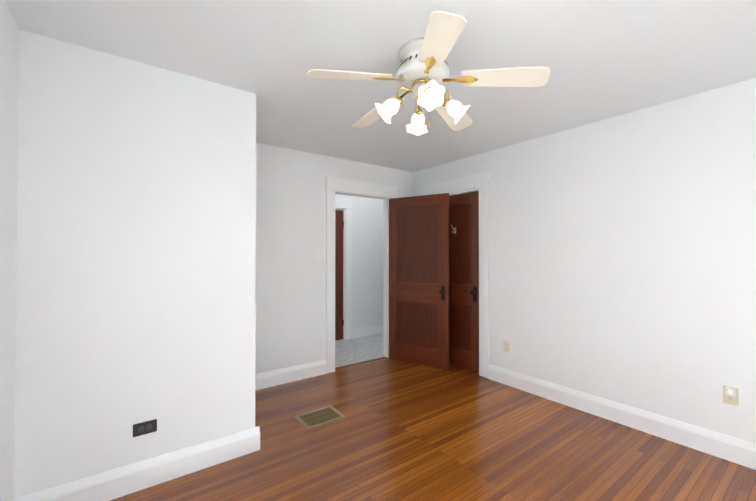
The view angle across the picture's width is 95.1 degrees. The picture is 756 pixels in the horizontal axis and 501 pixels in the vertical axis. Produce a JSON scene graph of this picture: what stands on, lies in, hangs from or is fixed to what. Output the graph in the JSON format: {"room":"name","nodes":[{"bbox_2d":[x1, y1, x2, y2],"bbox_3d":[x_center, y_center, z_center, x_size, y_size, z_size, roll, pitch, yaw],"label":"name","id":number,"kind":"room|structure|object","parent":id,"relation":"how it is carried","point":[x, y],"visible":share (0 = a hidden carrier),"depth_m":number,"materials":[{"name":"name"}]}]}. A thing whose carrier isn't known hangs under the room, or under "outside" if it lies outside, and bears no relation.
{"room":"empty bedroom","nodes":[
{"label":"empty bedroom","id":0,"kind":"room"},
{"bbox_2d":[0,0,18,500],"bbox_3d":[-0.813,0.121,0.315,0.120,2.420,3.294,0,-1,-37],"label":"wall","id":1,"kind":"structure","parent":0,"point":[9,47],"depth_m":1.54,"materials":[{"name":"paint"}]},
{"bbox_2d":[15,29,255,497],"bbox_3d":[-1.687,0.140,2.445,1.262,2.420,1.166,0,-1,-37],"label":"wall bump-out","id":2,"kind":"object","parent":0,"point":[136,248],"visible":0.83,"depth_m":1.93,"materials":[{"name":"paint"}]},
{"bbox_2d":[15,426,259,500],"bbox_3d":[-1.273,1.271,2.001,1.168,0.150,0.026,0,-1,-37],"label":"baseboard","id":3,"kind":"structure","parent":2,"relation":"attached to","point":[112,484],"depth_m":1.98,"materials":[{"name":"paint"}]},
{"bbox_2d":[133,419,156,436],"bbox_3d":[-1.330,1.014,1.972,0.115,0.070,0.007,0,-1,-37],"label":"outlet","id":4,"kind":"object","parent":2,"relation":"attached to","point":[143,428],"visible":1,"depth_m":1.97,"materials":[{"name":"black plastic"}]},
{"bbox_2d":[255,143,413,373],"bbox_3d":[-0.477,0.153,3.999,2.538,2.420,0.120,0,-1,-37],"label":"wall","id":5,"kind":"structure","parent":0,"point":[290,273],"depth_m":3.62,"materials":[{"name":"paint"}]},
{"bbox_2d":[255,360,326,389],"bbox_3d":[-1.011,1.284,3.500,1.096,0.150,0.026,0,-1,-37],"label":"baseboard","id":6,"kind":"structure","parent":5,"relation":"attached to","point":[263,380],"depth_m":3.56,"materials":[{"name":"paint"}]},
{"bbox_2d":[335,357,385,368],"bbox_3d":[-0.207,1.362,4.193,0.793,0.006,0.025,0,-1,-37],"label":"trim","id":7,"kind":"structure","parent":5,"relation":"attached to","point":[360,362],"depth_m":4.19,"materials":[{"name":"brown wood"}]},
{"bbox_2d":[326,176,397,372],"bbox_3d":[-0.162,0.272,4.143,1.039,2.185,0.024,0,-1,-37],"label":"door frame","id":8,"kind":"structure","parent":5,"relation":"attached to","point":[333,184],"depth_m":3.87,"materials":[{"name":"paint"}]},
{"bbox_2d":[335,191,389,357],"bbox_3d":[-0.205,0.340,4.200,0.833,2.050,0.120,0,-1,-37],"label":"trim","id":9,"kind":"structure","parent":5,"relation":"attached to","point":[386,277],"depth_m":4.42,"materials":[{"name":"paint"}]},
{"bbox_2d":[383,199,383,354],"bbox_3d":[-0.248,0.273,4.258,1.039,2.185,0.024,0,-1,-37],"label":"door frame","id":10,"kind":"structure","parent":5,"relation":"attached to","point":[383,276],"depth_m":4.50,"materials":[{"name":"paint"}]},
{"bbox_2d":[389,193,449,369],"bbox_3d":[0.473,0.351,4.153,0.798,2.010,0.173,0,-1,33],"label":"bedroom door","id":11,"kind":"structure","parent":5,"relation":"in","point":[418,279],"depth_m":4.13,"materials":[{"name":"brown wood"}]},
{"bbox_2d":[335,194,382,328],"bbox_3d":[-0.199,0.167,5.641,2.470,2.420,0.120,0,-1,-37],"label":"wall","id":12,"kind":"structure","parent":0,"point":[367,261],"depth_m":5.58,"materials":[{"name":"paint"}]},
{"bbox_2d":[335,210,343,339],"bbox_3d":[-0.849,0.375,5.126,0.770,1.980,0.173,0,-1,-37],"label":"hall door","id":13,"kind":"structure","parent":12,"relation":"in","point":[339,226],"depth_m":5.29,"materials":[{"name":"brown wood"}]},
{"bbox_2d":[335,198,351,339],"bbox_3d":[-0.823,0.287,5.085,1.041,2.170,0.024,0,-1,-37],"label":"door frame","id":14,"kind":"structure","parent":12,"relation":"attached to","point":[346,204],"depth_m":5.34,"materials":[{"name":"paint"}]},
{"bbox_2d":[352,324,382,338],"bbox_3d":[0.164,1.304,5.810,1.435,0.150,0.026,0,-1,-37],"label":"baseboard","id":15,"kind":"structure","parent":12,"relation":"attached to","point":[366,331],"depth_m":5.55,"materials":[{"name":"paint"}]},
{"bbox_2d":[335,333,384,367],"bbox_3d":[-0.542,1.417,4.694,4.140,0.104,1.210,0,-1,-37],"label":"floor","id":16,"kind":"structure","parent":0,"point":[356,350],"depth_m":4.76,"materials":[{"name":"grey carpet"}]},
{"bbox_2d":[6,0,755,171],"bbox_3d":[0.314,-1.125,1.893,3.800,0.100,4.460,0,-1,-37],"label":"ceiling","id":17,"kind":"structure","parent":0,"point":[603,59],"depth_m":1.89,"materials":[{"name":"paint"}]},
{"bbox_2d":[306,11,550,134],"bbox_3d":[0.216,-0.879,1.908,1.204,0.392,1.155,0,-1,-37],"label":"fan","id":18,"kind":"object","parent":17,"relation":"hanging from","point":[423,74],"visible":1,"depth_m":1.76,"materials":[{"name":"beige wood"}]},
{"bbox_2d":[110,357,755,500],"bbox_3d":[0.332,1.395,1.847,3.800,0.100,4.400,0,-1,-37],"label":"floor","id":19,"kind":"structure","parent":0,"point":[403,431],"depth_m":2.29,"materials":[{"name":"brown wood"}]},
{"bbox_2d":[294,405,345,429],"bbox_3d":[-0.471,1.348,2.808,0.340,0.009,0.260,0,-1,-37],"label":"floor vent","id":20,"kind":"object","parent":19,"relation":"in","point":[317,417],"visible":1,"depth_m":2.80,"materials":[{"name":"gold metal"}]},
{"bbox_2d":[414,78,755,443],"bbox_3d":[1.825,0.144,2.934,0.120,2.420,4.340,0,-1,-37],"label":"wall","id":21,"kind":"structure","parent":0,"point":[622,259],"depth_m":2.63,"materials":[{"name":"paint"}]},
{"bbox_2d":[421,172,488,377],"bbox_3d":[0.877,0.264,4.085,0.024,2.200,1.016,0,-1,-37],"label":"trim","id":22,"kind":"structure","parent":21,"relation":"attached to","point":[480,181],"depth_m":3.73,"materials":[{"name":"paint"}]},
{"bbox_2d":[449,191,478,372],"bbox_3d":[0.913,0.351,4.115,0.173,2.010,0.746,0,-1,-37],"label":"closet door","id":23,"kind":"structure","parent":21,"relation":"in","point":[464,280],"depth_m":3.99,"materials":[{"name":"brown wood"}]},
{"bbox_2d":[503,340,509,351],"bbox_3d":[1.308,0.969,3.514,0.007,0.115,0.070,0,-1,-37],"label":"outlet","id":24,"kind":"object","parent":21,"relation":"attached to","point":[506,345],"visible":1,"depth_m":3.51,"materials":[{"name":"beige plastic"}]},
{"bbox_2d":[488,364,755,469],"bbox_3d":[2.084,1.275,2.456,0.026,0.150,3.040,0,-1,-37],"label":"baseboard","id":25,"kind":"structure","parent":21,"relation":"attached to","point":[730,448],"depth_m":2.60,"materials":[{"name":"paint"}]},
{"bbox_2d":[723,385,738,405],"bbox_3d":[2.256,0.933,2.213,0.044,0.115,0.070,0,-1,-37],"label":"outlet","id":26,"kind":"object","parent":21,"relation":"attached to","point":[731,395],"visible":1,"depth_m":2.21,"materials":[{"name":"beige plastic"}]}
]}

